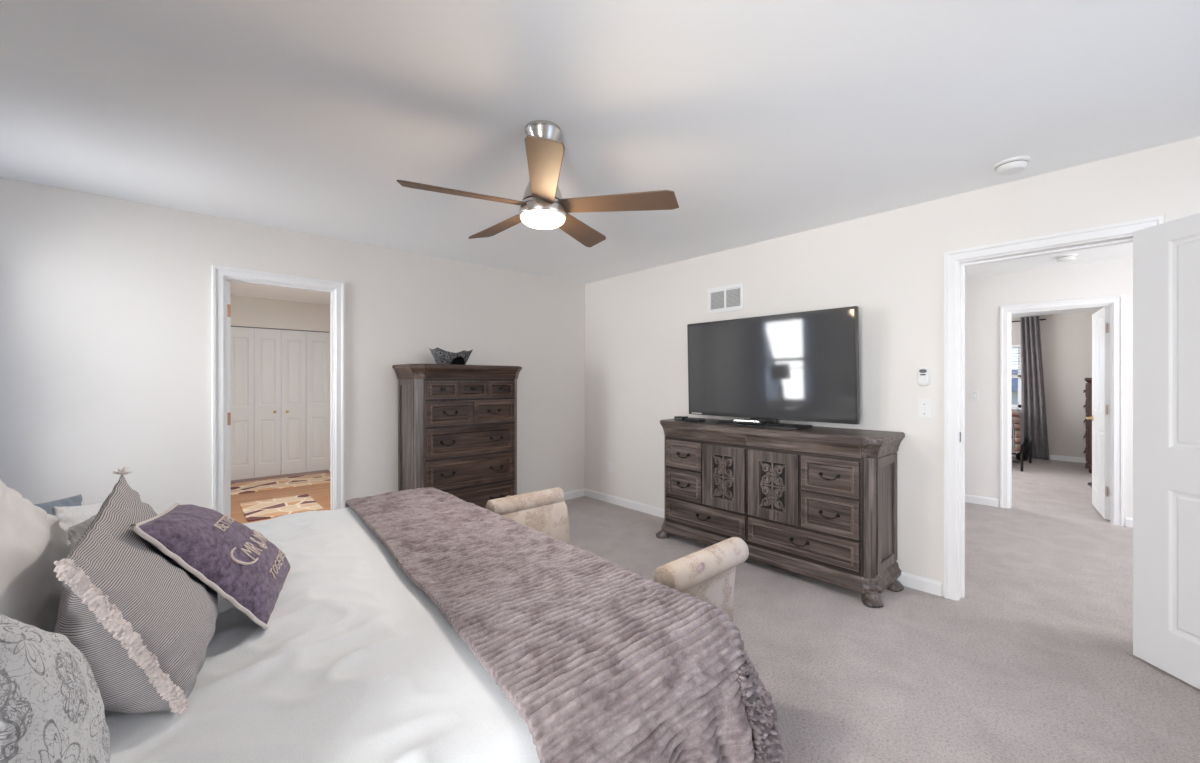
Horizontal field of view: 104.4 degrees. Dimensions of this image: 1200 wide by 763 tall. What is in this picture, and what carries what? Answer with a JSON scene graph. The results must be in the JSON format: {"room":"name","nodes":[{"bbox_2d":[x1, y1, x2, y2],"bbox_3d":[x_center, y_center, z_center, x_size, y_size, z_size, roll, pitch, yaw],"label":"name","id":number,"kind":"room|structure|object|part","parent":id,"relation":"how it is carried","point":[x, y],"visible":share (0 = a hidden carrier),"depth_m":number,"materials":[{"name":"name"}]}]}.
{"room":"bedroom","nodes":[
{"label":"bedroom","id":0,"kind":"room"},
{"bbox_2d":[231,295,329,470],"bbox_3d":[-4.645,0.096,6.289,3.800,2.440,0.120,0,0,-42],"label":"wall","id":1,"kind":"structure","parent":0,"point":[245,311],"depth_m":6.43,"materials":[{"name":"paint"}]},
{"bbox_2d":[231,326,328,479],"bbox_3d":[-4.412,0.281,6.427,1.190,2.020,0.066,0,0,-42],"label":"door","id":2,"kind":"structure","parent":1,"relation":"in","point":[280,377],"depth_m":6.40,"materials":[{"name":"white paint"}]},
{"bbox_2d":[0,177,584,514],"bbox_3d":[-1.928,0.096,3.864,4.860,2.440,0.120,0,0,-42],"label":"wall","id":3,"kind":"structure","parent":0,"point":[106,302],"depth_m":3.04,"materials":[{"name":"paint"}]},
{"bbox_2d":[227,282,230,517],"bbox_3d":[-2.880,0.297,3.538,0.664,2.013,0.095,0,0,40],"label":"door","id":4,"kind":"structure","parent":3,"relation":"in","point":[228,283],"depth_m":3.31,"materials":[{"name":"white paint"}]},
{"bbox_2d":[212,265,344,514],"bbox_3d":[-2.370,0.264,3.465,0.808,2.104,0.160,0,0,-42],"label":"trim","id":5,"kind":"structure","parent":3,"relation":"attached to","point":[221,275],"depth_m":3.35,"materials":[{"name":"white paint"}]},
{"bbox_2d":[564,488,584,499],"bbox_3d":[-1.884,1.274,3.815,4.620,0.085,0.013,0,0,-42],"label":"baseboard","id":6,"kind":"structure","parent":3,"relation":"attached to","point":[580,492],"depth_m":5.25,"materials":[{"name":"white paint"}]},
{"bbox_2d":[0,0,1199,317],"bbox_3d":[1.461,-1.184,5.633,12.420,0.120,10.800,0,0,-42],"label":"ceiling","id":7,"kind":"structure","parent":0,"point":[764,120],"depth_m":1.91,"materials":[{"name":"paint"}]},
{"bbox_2d":[397,120,678,246],"bbox_3d":[-0.295,-0.909,2.092,1.143,0.430,1.127,0,0,-42],"label":"ceiling fan","id":8,"kind":"object","parent":7,"relation":"hanging from","point":[542,206],"visible":1,"depth_m":2.00,"materials":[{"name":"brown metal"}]},
{"bbox_3d":[-0.569,-0.779,1.937,0.519,0.038,0.131,0,0,-28],"label":"blade","id":9,"kind":"part","parent":8,"relation":"part of","materials":[{"name":"brown wood"}]},
{"bbox_3d":[-0.488,-0.779,2.329,0.132,0.038,0.516,0,0,-42],"label":"blade","id":10,"kind":"part","parent":8,"relation":"part of","materials":[{"name":"brown wood"}]},
{"bbox_2d":[520,210,564,228],"bbox_3d":[-0.255,-0.715,2.078,0.198,0.042,0.198,0,0,-42],"label":"diffuser","id":11,"kind":"object","parent":8,"relation":"attached to","point":[537,219],"depth_m":2.02,"materials":[{"name":"white glass"}]},
{"bbox_3d":[-0.217,-0.779,1.737,0.131,0.038,0.519,0,0,-10],"label":"blade","id":12,"kind":"part","parent":8,"relation":"part of","materials":[{"name":"brown wood"}]},
{"bbox_3d":[-0.106,-0.779,2.388,0.131,0.038,0.519,0,0,22],"label":"blade","id":13,"kind":"part","parent":8,"relation":"part of","materials":[{"name":"brown wood"}]},
{"bbox_3d":[0.084,-0.779,2.021,0.519,0.038,0.130,0,0,6],"label":"blade","id":14,"kind":"part","parent":8,"relation":"part of","materials":[{"name":"brown wood"}]},
{"bbox_2d":[993,156,1030,175],"bbox_3d":[2.114,-1.100,2.389,0.144,0.048,0.144,0,0,-42],"label":"smoke detector","id":15,"kind":"object","parent":7,"relation":"attached to","point":[1013,165],"visible":1,"depth_m":2.35,"materials":[{"name":"white plastic"}]},
{"bbox_2d":[1055,254,1077,261],"bbox_3d":[4.175,-1.100,4.165,0.144,0.048,0.144,0,0,-42],"label":"smoke detector","id":16,"kind":"object","parent":7,"relation":"attached to","point":[1068,257],"visible":1,"depth_m":4.13,"materials":[{"name":"white plastic"}]},
{"bbox_2d":[231,456,1199,762],"bbox_3d":[1.427,1.376,5.535,12.600,0.120,10.700,0,0,-42],"label":"floor","id":17,"kind":"structure","parent":0,"point":[1036,662],"depth_m":2.31,"materials":[{"name":"carpet"}]},
{"bbox_2d":[231,473,329,494],"bbox_3d":[-4.174,1.308,5.932,1.320,0.014,0.680,0,0,-41],"label":"rug","id":18,"kind":"object","parent":17,"relation":"on","point":[279,483],"visible":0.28,"depth_m":5.93,"materials":[{"name":"beige fabric"}]},
{"bbox_2d":[239,494,322,520],"bbox_3d":[-3.346,1.308,4.874,0.630,0.014,0.820,0,0,-42],"label":"rug","id":19,"kind":"object","parent":17,"relation":"on","point":[270,508],"visible":1,"depth_m":4.80,"materials":[{"name":"beige fabric"}]},
{"bbox_2d":[392,364,521,508],"bbox_3d":[-1.223,0.588,4.121,1.064,1.456,0.505,0,0,-42],"label":"chest","id":20,"kind":"object","parent":17,"relation":"on","point":[457,424],"visible":0.69,"depth_m":3.90,"materials":[{"name":"brown wood"}]},
{"bbox_3d":[-1.596,0.569,3.825,0.010,1.175,0.336,0,0,-42],"label":"panel","id":21,"kind":"part","parent":20,"relation":"part of","materials":[{"name":"brown wood"}]},
{"bbox_3d":[-1.434,0.571,3.694,0.071,1.190,0.008,0,0,3],"label":"corner post","id":22,"kind":"part","parent":20,"relation":"part of","materials":[{"name":"brown wood"}]},
{"bbox_3d":[-1.278,0.069,3.781,0.262,0.142,0.028,0,0,-42],"label":"drawer","id":23,"kind":"part","parent":20,"relation":"part of","materials":[{"name":"brown wood"}]},
{"bbox_3d":[-1.239,0.766,3.805,0.126,0.046,0.032,0,0,-42],"label":"handle","id":24,"kind":"part","parent":20,"relation":"part of","materials":[{"name":"black metal"}]},
{"bbox_3d":[-1.228,0.260,3.826,0.396,0.196,0.028,0,0,-42],"label":"drawer","id":25,"kind":"part","parent":20,"relation":"part of","materials":[{"name":"brown wood"}]},
{"bbox_2d":[429,347,472,364],"bbox_3d":[-1.280,-0.211,4.005,0.202,0.143,0.330,0,0,44],"label":"bowl","id":26,"kind":"object","parent":20,"relation":"on","point":[441,356],"visible":0.95,"depth_m":3.92,"materials":[{"name":"grey ceramic"}]},
{"bbox_3d":[-1.223,-0.067,4.121,1.024,0.095,0.489,0,0,-42],"label":"crown moulding","id":27,"kind":"part","parent":20,"relation":"part of","materials":[{"name":"brown wood"}]},
{"bbox_3d":[-1.085,0.570,3.968,0.816,1.184,0.013,0,0,-42],"label":"frame","id":28,"kind":"part","parent":20,"relation":"part of","materials":[{"name":"brown wood"}]},
{"bbox_3d":[-1.079,0.762,3.961,0.798,0.236,0.028,0,0,-42],"label":"drawer","id":29,"kind":"part","parent":20,"relation":"part of","materials":[{"name":"brown wood"}]},
{"bbox_3d":[-1.079,0.502,3.961,0.798,0.236,0.028,0,0,-42],"label":"drawer","id":30,"kind":"part","parent":20,"relation":"part of","materials":[{"name":"brown wood"}]},
{"bbox_3d":[-1.074,-0.066,3.956,0.808,0.084,0.056,0,0,-42],"label":"crown drawer","id":31,"kind":"part","parent":20,"relation":"part of","materials":[{"name":"brown wood"}]},
{"bbox_3d":[-1.079,0.069,3.961,0.262,0.142,0.028,0,0,-42],"label":"drawer","id":32,"kind":"part","parent":20,"relation":"part of","materials":[{"name":"brown wood"}]},
{"bbox_3d":[-1.079,1.023,3.961,0.798,0.238,0.028,0,0,-42],"label":"drawer","id":33,"kind":"part","parent":20,"relation":"part of","materials":[{"name":"brown wood"}]},
{"bbox_3d":[-0.930,0.260,4.096,0.396,0.196,0.028,0,0,-42],"label":"drawer","id":34,"kind":"part","parent":20,"relation":"part of","materials":[{"name":"brown wood"}]},
{"bbox_3d":[-0.880,0.069,4.140,0.262,0.142,0.028,0,0,-42],"label":"drawer","id":35,"kind":"part","parent":20,"relation":"part of","materials":[{"name":"brown wood"}]},
{"bbox_3d":[-0.777,0.571,4.287,0.008,1.190,0.071,0,0,3],"label":"corner post","id":36,"kind":"part","parent":20,"relation":"part of","materials":[{"name":"brown wood"}]},
{"bbox_2d":[486,487,748,620],"bbox_3d":[-0.009,0.971,2.162,0.465,0.691,1.295,0,0,-42],"label":"bench","id":37,"kind":"object","parent":17,"relation":"on","point":[707,574],"visible":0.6,"depth_m":1.83,"materials":[{"name":"beige fabric"}]},
{"bbox_3d":[-0.394,0.871,2.587,0.465,0.491,0.141,0,0,-42],"label":"arm","id":38,"kind":"part","parent":37,"relation":"part of","materials":[{"name":"beige fabric"}]},
{"bbox_3d":[0.375,0.871,1.736,0.465,0.491,0.141,0,0,-42],"label":"arm","id":39,"kind":"part","parent":37,"relation":"part of","materials":[{"name":"beige fabric"}]},
{"bbox_2d":[656,417,904,607],"bbox_3d":[1.217,0.822,3.478,0.531,0.988,1.752,0,0,-42],"label":"dresser","id":40,"kind":"object","parent":17,"relation":"on","point":[818,502],"visible":1,"depth_m":3.07,"materials":[{"name":"brown wood"}]},
{"bbox_3d":[0.553,0.812,3.938,0.010,0.708,0.069,0,0,3],"label":"corner post","id":41,"kind":"part","parent":40,"relation":"part of","materials":[{"name":"brown wood"}]},
{"bbox_2d":[674,416,687,420],"bbox_3d":[0.688,0.312,3.944,0.087,0.032,0.085,0,0,-44],"label":"box","id":42,"kind":"object","parent":40,"relation":"on","point":[681,418],"visible":0.84,"depth_m":3.92,"materials":[{"name":"black plastic"}]},
{"bbox_3d":[0.672,0.833,3.751,0.028,0.226,0.343,0,0,-42],"label":"drawer","id":43,"kind":"part","parent":40,"relation":"part of","materials":[{"name":"brown wood"}]},
{"bbox_3d":[0.672,0.592,3.751,0.028,0.216,0.343,0,0,-42],"label":"drawer","id":44,"kind":"part","parent":40,"relation":"part of","materials":[{"name":"brown wood"}]},
{"bbox_2d":[685,418,704,421],"bbox_3d":[0.776,0.315,3.801,0.130,0.026,0.102,0,0,44],"label":"box","id":45,"kind":"object","parent":40,"relation":"on","point":[686,419],"visible":0.99,"depth_m":3.77,"materials":[{"name":"black plastic"}]},
{"bbox_3d":[0.797,0.413,3.606,0.056,0.085,0.748,0,0,-42],"label":"crown drawer","id":46,"kind":"part","parent":40,"relation":"part of","materials":[{"name":"brown wood"}]},
{"bbox_3d":[0.800,1.053,3.610,0.028,0.166,0.723,0,0,-42],"label":"drawer","id":47,"kind":"part","parent":40,"relation":"part of","materials":[{"name":"brown wood"}]},
{"bbox_3d":[0.923,0.715,3.474,0.029,0.462,0.356,0,0,-42],"label":"door","id":48,"kind":"part","parent":40,"relation":"part of","materials":[{"name":"brown wood"}]},
{"bbox_3d":[1.061,0.811,3.337,0.013,0.710,1.510,0,0,-42],"label":"frame","id":49,"kind":"part","parent":40,"relation":"part of","materials":[{"name":"brown wood"}]},
{"bbox_2d":[687,306,859,429],"bbox_3d":[1.200,-0.080,3.476,0.255,0.815,1.325,0,0,-43],"label":"television","id":50,"kind":"object","parent":40,"relation":"on","point":[798,366],"visible":0.91,"depth_m":3.37,"materials":[{"name":"black plastic"}]},
{"bbox_3d":[1.183,0.715,3.186,0.029,0.462,0.356,0,0,-42],"label":"door","id":51,"kind":"part","parent":40,"relation":"part of","materials":[{"name":"brown wood"}]},
{"bbox_3d":[1.220,0.412,3.481,0.505,0.097,1.700,0,0,-42],"label":"crown moulding","id":52,"kind":"part","parent":40,"relation":"part of","materials":[{"name":"brown wood"}]},
{"bbox_3d":[1.220,1.209,3.481,0.485,0.086,1.680,0,0,-42],"label":"moulding","id":53,"kind":"part","parent":40,"relation":"part of","materials":[{"name":"brown wood"}]},
{"bbox_3d":[1.300,1.057,3.045,0.032,0.046,0.126,0,0,-42],"label":"handle","id":54,"kind":"part","parent":40,"relation":"part of","materials":[{"name":"black metal"}]},
{"bbox_3d":[1.301,0.413,3.048,0.056,0.085,0.748,0,0,-42],"label":"crown drawer","id":55,"kind":"part","parent":40,"relation":"part of","materials":[{"name":"brown wood"}]},
{"bbox_3d":[1.306,1.053,3.050,0.028,0.166,0.723,0,0,-42],"label":"drawer","id":56,"kind":"part","parent":40,"relation":"part of","materials":[{"name":"brown wood"}]},
{"bbox_3d":[1.427,0.837,2.904,0.032,0.046,0.126,0,0,-42],"label":"handle","id":57,"kind":"part","parent":40,"relation":"part of","materials":[{"name":"black metal"}]},
{"bbox_3d":[1.427,0.596,2.904,0.032,0.046,0.126,0,0,-42],"label":"handle","id":58,"kind":"part","parent":40,"relation":"part of","materials":[{"name":"black metal"}]},
{"bbox_3d":[1.433,0.833,2.909,0.028,0.226,0.343,0,0,-42],"label":"drawer","id":59,"kind":"part","parent":40,"relation":"part of","materials":[{"name":"brown wood"}]},
{"bbox_3d":[1.433,0.592,2.909,0.028,0.216,0.343,0,0,-42],"label":"drawer","id":60,"kind":"part","parent":40,"relation":"part of","materials":[{"name":"brown wood"}]},
{"bbox_3d":[1.607,0.812,2.772,0.069,0.708,0.010,0,0,3],"label":"corner post","id":61,"kind":"part","parent":40,"relation":"part of","materials":[{"name":"brown wood"}]},
{"bbox_3d":[1.788,0.808,2.895,0.361,0.695,0.012,0,0,-42],"label":"panel","id":62,"kind":"part","parent":40,"relation":"part of","materials":[{"name":"brown wood"}]},
{"bbox_2d":[1012,426,1031,471],"bbox_3d":[5.883,0.926,7.964,1.141,0.780,2.142,0,0,-42],"label":"chair","id":63,"kind":"object","parent":17,"relation":"on","point":[1030,442],"visible":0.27,"depth_m":7.48,"materials":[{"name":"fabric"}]},
{"bbox_2d":[1012,410,1023,449],"bbox_3d":[6.111,0.733,7.670,1.166,0.566,1.214,0,0,-42],"label":"coverlet","id":64,"kind":"object","parent":63,"relation":"on","point":[1020,413],"visible":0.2,"depth_m":7.36,"materials":[{"name":"grey fabric"}]},
{"bbox_2d":[1012,410,1020,453],"bbox_3d":[6.131,0.747,7.091,0.498,0.644,0.380,0,0,-42],"label":"plaid blanket","id":65,"kind":"object","parent":64,"relation":"on","point":[1015,416],"visible":0.69,"depth_m":6.93,"materials":[{"name":"fabric"}]},
{"bbox_3d":[5.857,1.048,7.941,1.028,0.304,2.070,0,0,-42],"label":"bed frame","id":66,"kind":"part","parent":63,"relation":"part of","materials":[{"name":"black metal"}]},
{"bbox_3d":[6.212,1.136,6.840,0.121,0.360,0.032,0,0,-42],"label":"leg","id":67,"kind":"part","parent":63,"relation":"part of","materials":[{"name":"black metal"}]},
{"bbox_3d":[6.969,1.136,7.523,0.121,0.360,0.032,0,0,-42],"label":"leg","id":68,"kind":"part","parent":63,"relation":"part of","materials":[{"name":"black metal"}]},
{"bbox_2d":[1015,435,1028,460],"bbox_3d":[7.071,1.031,7.791,0.240,0.570,0.180,0,0,-42],"label":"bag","id":69,"kind":"object","parent":17,"relation":"on","point":[1025,444],"visible":0.42,"depth_m":7.71,"materials":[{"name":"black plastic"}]},
{"bbox_2d":[1083,378,1091,472],"bbox_3d":[7.499,0.631,6.751,0.900,1.370,0.662,0,0,-42],"label":"chest","id":70,"kind":"object","parent":17,"relation":"on","point":[1088,388],"visible":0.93,"depth_m":6.67,"materials":[{"name":"brown wood"}]},
{"bbox_3d":[7.304,0.133,6.966,0.780,0.218,0.024,0,0,-42],"label":"drawer","id":71,"kind":"part","parent":70,"relation":"part of","materials":[{"name":"brown wood"}]},
{"bbox_3d":[7.304,0.359,6.966,0.780,0.218,0.024,0,0,-42],"label":"drawer","id":72,"kind":"part","parent":70,"relation":"part of","materials":[{"name":"brown wood"}]},
{"bbox_3d":[7.304,0.585,6.966,0.780,0.218,0.024,0,0,-42],"label":"drawer","id":73,"kind":"part","parent":70,"relation":"part of","materials":[{"name":"brown wood"}]},
{"bbox_3d":[7.304,0.811,6.966,0.780,0.218,0.024,0,0,-42],"label":"drawer","id":74,"kind":"part","parent":70,"relation":"part of","materials":[{"name":"brown wood"}]},
{"bbox_3d":[7.304,1.037,6.966,0.780,0.218,0.024,0,0,-42],"label":"drawer","id":75,"kind":"part","parent":70,"relation":"part of","materials":[{"name":"brown wood"}]},
{"bbox_3d":[7.507,1.201,6.742,0.884,0.090,0.624,0,0,-42],"label":"moulding","id":76,"kind":"part","parent":70,"relation":"part of","materials":[{"name":"brown wood"}]},
{"bbox_3d":[-1.113,0.761,1.232,2.120,1.110,2.000,0,0,-42],"label":"bed","id":77,"kind":"object","parent":17,"relation":"on","visible":0},
{"bbox_2d":[104,507,539,762],"bbox_3d":[-1.012,0.935,1.316,2.050,0.668,2.069,0,0,-42],"label":"comforter","id":78,"kind":"object","parent":77,"relation":"on","point":[353,662],"visible":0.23,"depth_m":0.96,"materials":[{"name":"white fabric"}]},
{"bbox_2d":[0,479,70,632],"bbox_3d":[-1.121,0.330,0.830,0.199,0.540,0.678,0,0,-32],"label":"pillow","id":79,"kind":"object","parent":78,"relation":"on","point":[32,539],"visible":0.54,"depth_m":0.83,"materials":[{"name":"beige fabric"}]},
{"bbox_2d":[0,614,109,762],"bbox_3d":[-0.674,0.411,0.557,0.108,0.387,0.390,0,0,-42],"label":"pillow","id":80,"kind":"object","parent":78,"relation":"on","point":[52,706],"visible":1,"depth_m":0.50,"materials":[{"name":"grey fabric"}]},
{"bbox_2d":[35,494,81,515],"bbox_3d":[-1.755,0.480,1.416,0.095,0.240,0.570,0,0,-25],"label":"pillow","id":81,"kind":"object","parent":78,"relation":"on","point":[48,507],"visible":0.16,"depth_m":1.55,"materials":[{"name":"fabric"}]},
{"bbox_2d":[52,502,102,526],"bbox_3d":[-1.664,0.480,1.531,0.079,0.240,0.432,0,0,-29],"label":"pillow","id":82,"kind":"object","parent":78,"relation":"on","point":[71,516],"visible":0.22,"depth_m":1.41,"materials":[{"name":"white fabric"}]},
{"bbox_2d":[67,514,96,553],"bbox_3d":[-1.377,0.485,1.265,0.089,0.230,0.303,0,0,-22],"label":"pillow","id":83,"kind":"object","parent":78,"relation":"on","point":[75,533],"visible":0.07,"depth_m":1.20,"materials":[{"name":"grey fabric"}]},
{"bbox_2d":[54,467,217,714],"bbox_3d":[-0.958,0.411,0.984,0.250,0.408,0.586,0,0,-42],"label":"pillow","id":84,"kind":"object","parent":78,"relation":"on","point":[143,623],"visible":0.94,"depth_m":0.83,"materials":[{"name":"grey fabric"}]},
{"bbox_3d":[-0.809,0.445,0.792,0.034,0.342,0.169,0,0,25],"label":"ruffle trim","id":85,"kind":"part","parent":84,"relation":"part of","materials":[{"name":"beige fabric"}]},
{"bbox_2d":[130,502,291,629],"bbox_3d":[-0.979,0.447,1.202,0.255,0.328,0.574,0,0,-26],"label":"pillow","id":86,"kind":"object","parent":78,"relation":"on","point":[234,560],"visible":1,"depth_m":1.10,"materials":[{"name":"purple fabric"}]},
{"bbox_2d":[345,487,783,762],"bbox_3d":[-0.493,0.884,1.774,0.766,0.605,2.245,0,0,-42],"label":"throw blanket","id":87,"kind":"object","parent":78,"relation":"on","point":[602,661],"visible":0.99,"depth_m":1.12,"materials":[{"name":"fabric"}]},
{"bbox_2d":[585,136,1199,595],"bbox_3d":[1.671,0.096,3.417,0.120,2.440,5.370,0,0,-42],"label":"wall","id":88,"kind":"structure","parent":0,"point":[889,265],"depth_m":3.13,"materials":[{"name":"paint"}]},
{"bbox_2d":[608,461,611,472],"bbox_3d":[0.107,0.930,5.050,0.009,0.116,0.072,0,0,-42],"label":"wall outlet","id":89,"kind":"object","parent":88,"relation":"attached to","point":[609,463],"visible":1,"depth_m":5.04,"materials":[{"name":"white plastic"}]},
{"bbox_2d":[708,283,743,313],"bbox_3d":[1.073,-0.709,3.981,0.010,0.216,0.350,0,0,-42],"label":"air vent","id":90,"kind":"object","parent":88,"relation":"in","point":[730,297],"visible":1,"depth_m":3.97,"materials":[{"name":"white metal"}]},
{"bbox_2d":[711,291,723,308],"bbox_3d":[1.020,-0.705,4.039,0.006,0.145,0.135,0,0,-42],"label":"grille","id":91,"kind":"object","parent":90,"relation":"attached to","point":[717,297],"depth_m":4.04,"materials":[{"name":"white metal"}]},
{"bbox_2d":[726,288,739,306],"bbox_3d":[1.126,-0.705,3.922,0.006,0.145,0.135,0,0,-42],"label":"grille","id":92,"kind":"object","parent":90,"relation":"attached to","point":[732,294],"depth_m":3.93,"materials":[{"name":"white metal"}]},
{"bbox_2d":[585,489,941,595],"bbox_3d":[1.585,1.274,3.412,0.013,0.085,5.237,0,0,-42],"label":"baseboard","id":93,"kind":"structure","parent":88,"relation":"attached to","point":[916,582],"depth_m":4.51,"materials":[{"name":"white paint"}]},
{"bbox_2d":[918,368,929,385],"bbox_3d":[2.027,-0.029,2.913,0.026,0.116,0.064,0,0,-42],"label":"controller","id":94,"kind":"object","parent":88,"relation":"attached to","point":[923,373],"visible":1,"depth_m":2.90,"materials":[{"name":"white plastic"}]},
{"bbox_2d":[918,400,930,418],"bbox_3d":[2.032,0.173,2.914,0.018,0.116,0.072,0,0,-42],"label":"light switch","id":95,"kind":"object","parent":88,"relation":"attached to","point":[924,406],"visible":1,"depth_m":2.92,"materials":[{"name":"white plastic"}]},
{"bbox_2d":[944,215,1164,600],"bbox_3d":[2.438,0.264,2.567,0.160,2.104,0.858,0,0,-42],"label":"trim","id":96,"kind":"structure","parent":88,"relation":"attached to","point":[955,262],"depth_m":2.80,"materials":[{"name":"white paint"}]},
{"bbox_2d":[1133,213,1199,688],"bbox_3d":[2.553,0.295,1.848,0.155,2.018,0.757,0,0,1],"label":"door","id":97,"kind":"structure","parent":88,"relation":"in","point":[1166,256],"depth_m":2.09,"materials":[{"name":"white paint"}]},
{"bbox_2d":[965,257,1132,525],"bbox_3d":[4.101,0.096,5.053,0.120,2.440,6.200,0,0,-42],"label":"wall","id":98,"kind":"structure","parent":0,"point":[984,295],"depth_m":4.88,"materials":[{"name":"paint"}]},
{"bbox_2d":[970,390,978,400],"bbox_3d":[4.039,0.151,5.018,0.018,0.116,0.072,0,0,-42],"label":"light switch","id":99,"kind":"object","parent":98,"relation":"attached to","point":[974,394],"visible":1,"depth_m":5.02,"materials":[{"name":"white plastic"}]},
{"bbox_2d":[965,494,1132,527],"bbox_3d":[3.454,1.274,3.606,2.780,0.085,4.680,0,0,-42],"label":"baseboard","id":100,"kind":"structure","parent":98,"relation":"attached to","point":[974,499],"depth_m":4.94,"materials":[{"name":"white paint"}]},
{"bbox_2d":[1000,295,1123,525],"bbox_3d":[4.521,0.264,4.588,0.160,2.104,0.859,0,0,-42],"label":"trim","id":101,"kind":"structure","parent":98,"relation":"attached to","point":[1116,303],"depth_m":4.32,"materials":[{"name":"white paint"}]},
{"bbox_2d":[1086,306,1109,519],"bbox_3d":[4.986,0.297,4.669,0.095,2.013,0.746,0,0,40],"label":"door","id":102,"kind":"structure","parent":98,"relation":"in","point":[1100,417],"depth_m":4.54,"materials":[{"name":"white paint"}]},
{"bbox_2d":[1012,311,1096,457],"bbox_3d":[7.037,0.096,8.515,0.120,2.440,4.200,0,0,-42],"label":"wall","id":103,"kind":"structure","parent":0,"point":[1066,339],"depth_m":7.70,"materials":[{"name":"paint"}]},
{"bbox_2d":[1012,345,1021,409],"bbox_3d":[6.931,-0.079,8.581,0.150,1.130,1.360,0,0,-42],"label":"window","id":104,"kind":"structure","parent":103,"relation":"in","point":[1018,347],"depth_m":8.15,"materials":[{"name":"white paint"}]},
{"bbox_2d":[1012,345,1020,377],"bbox_3d":[6.928,-0.352,8.579,0.041,0.579,1.244,0,0,-42],"label":"blind","id":105,"kind":"object","parent":104,"relation":"attached to","point":[1018,347],"depth_m":8.15,"materials":[{"name":"white plastic"}]},
{"bbox_2d":[1012,451,1085,462],"bbox_3d":[5.368,1.274,7.006,4.380,0.085,3.960,0,0,-42],"label":"baseboard","id":106,"kind":"structure","parent":103,"relation":"attached to","point":[1051,457],"depth_m":7.67,"materials":[{"name":"white paint"}]},
{"bbox_3d":[6.932,-1.044,8.467,0.101,0.024,1.730,0,0,-42],"label":"curtain rod","id":107,"kind":"object","parent":103,"relation":"attached to","visible":0},
{"bbox_2d":[1020,316,1048,459],"bbox_3d":[7.328,0.096,7.840,0.104,2.400,0.364,0,0,-42],"label":"curtain","id":108,"kind":"object","parent":107,"relation":"hanging from","point":[1032,379],"visible":0.9,"depth_m":7.85,"materials":[{"name":"fabric"}]},
{"label":"outside","id":109,"kind":"structure","parent":0,"visible":0},
{"bbox_3d":[21.627,4.416,31.806,52.200,0.200,70.000,0,0,-42],"label":"ground","id":110,"kind":"structure","parent":109,"visible":0},
{"bbox_2d":[1012,370,1017,404],"bbox_3d":[28.258,1.666,42.515,9.200,5.300,21.200,0,0,-42],"label":"house","id":111,"kind":"structure","parent":110,"relation":"on","point":[1014,380],"depth_m":34.22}
]}

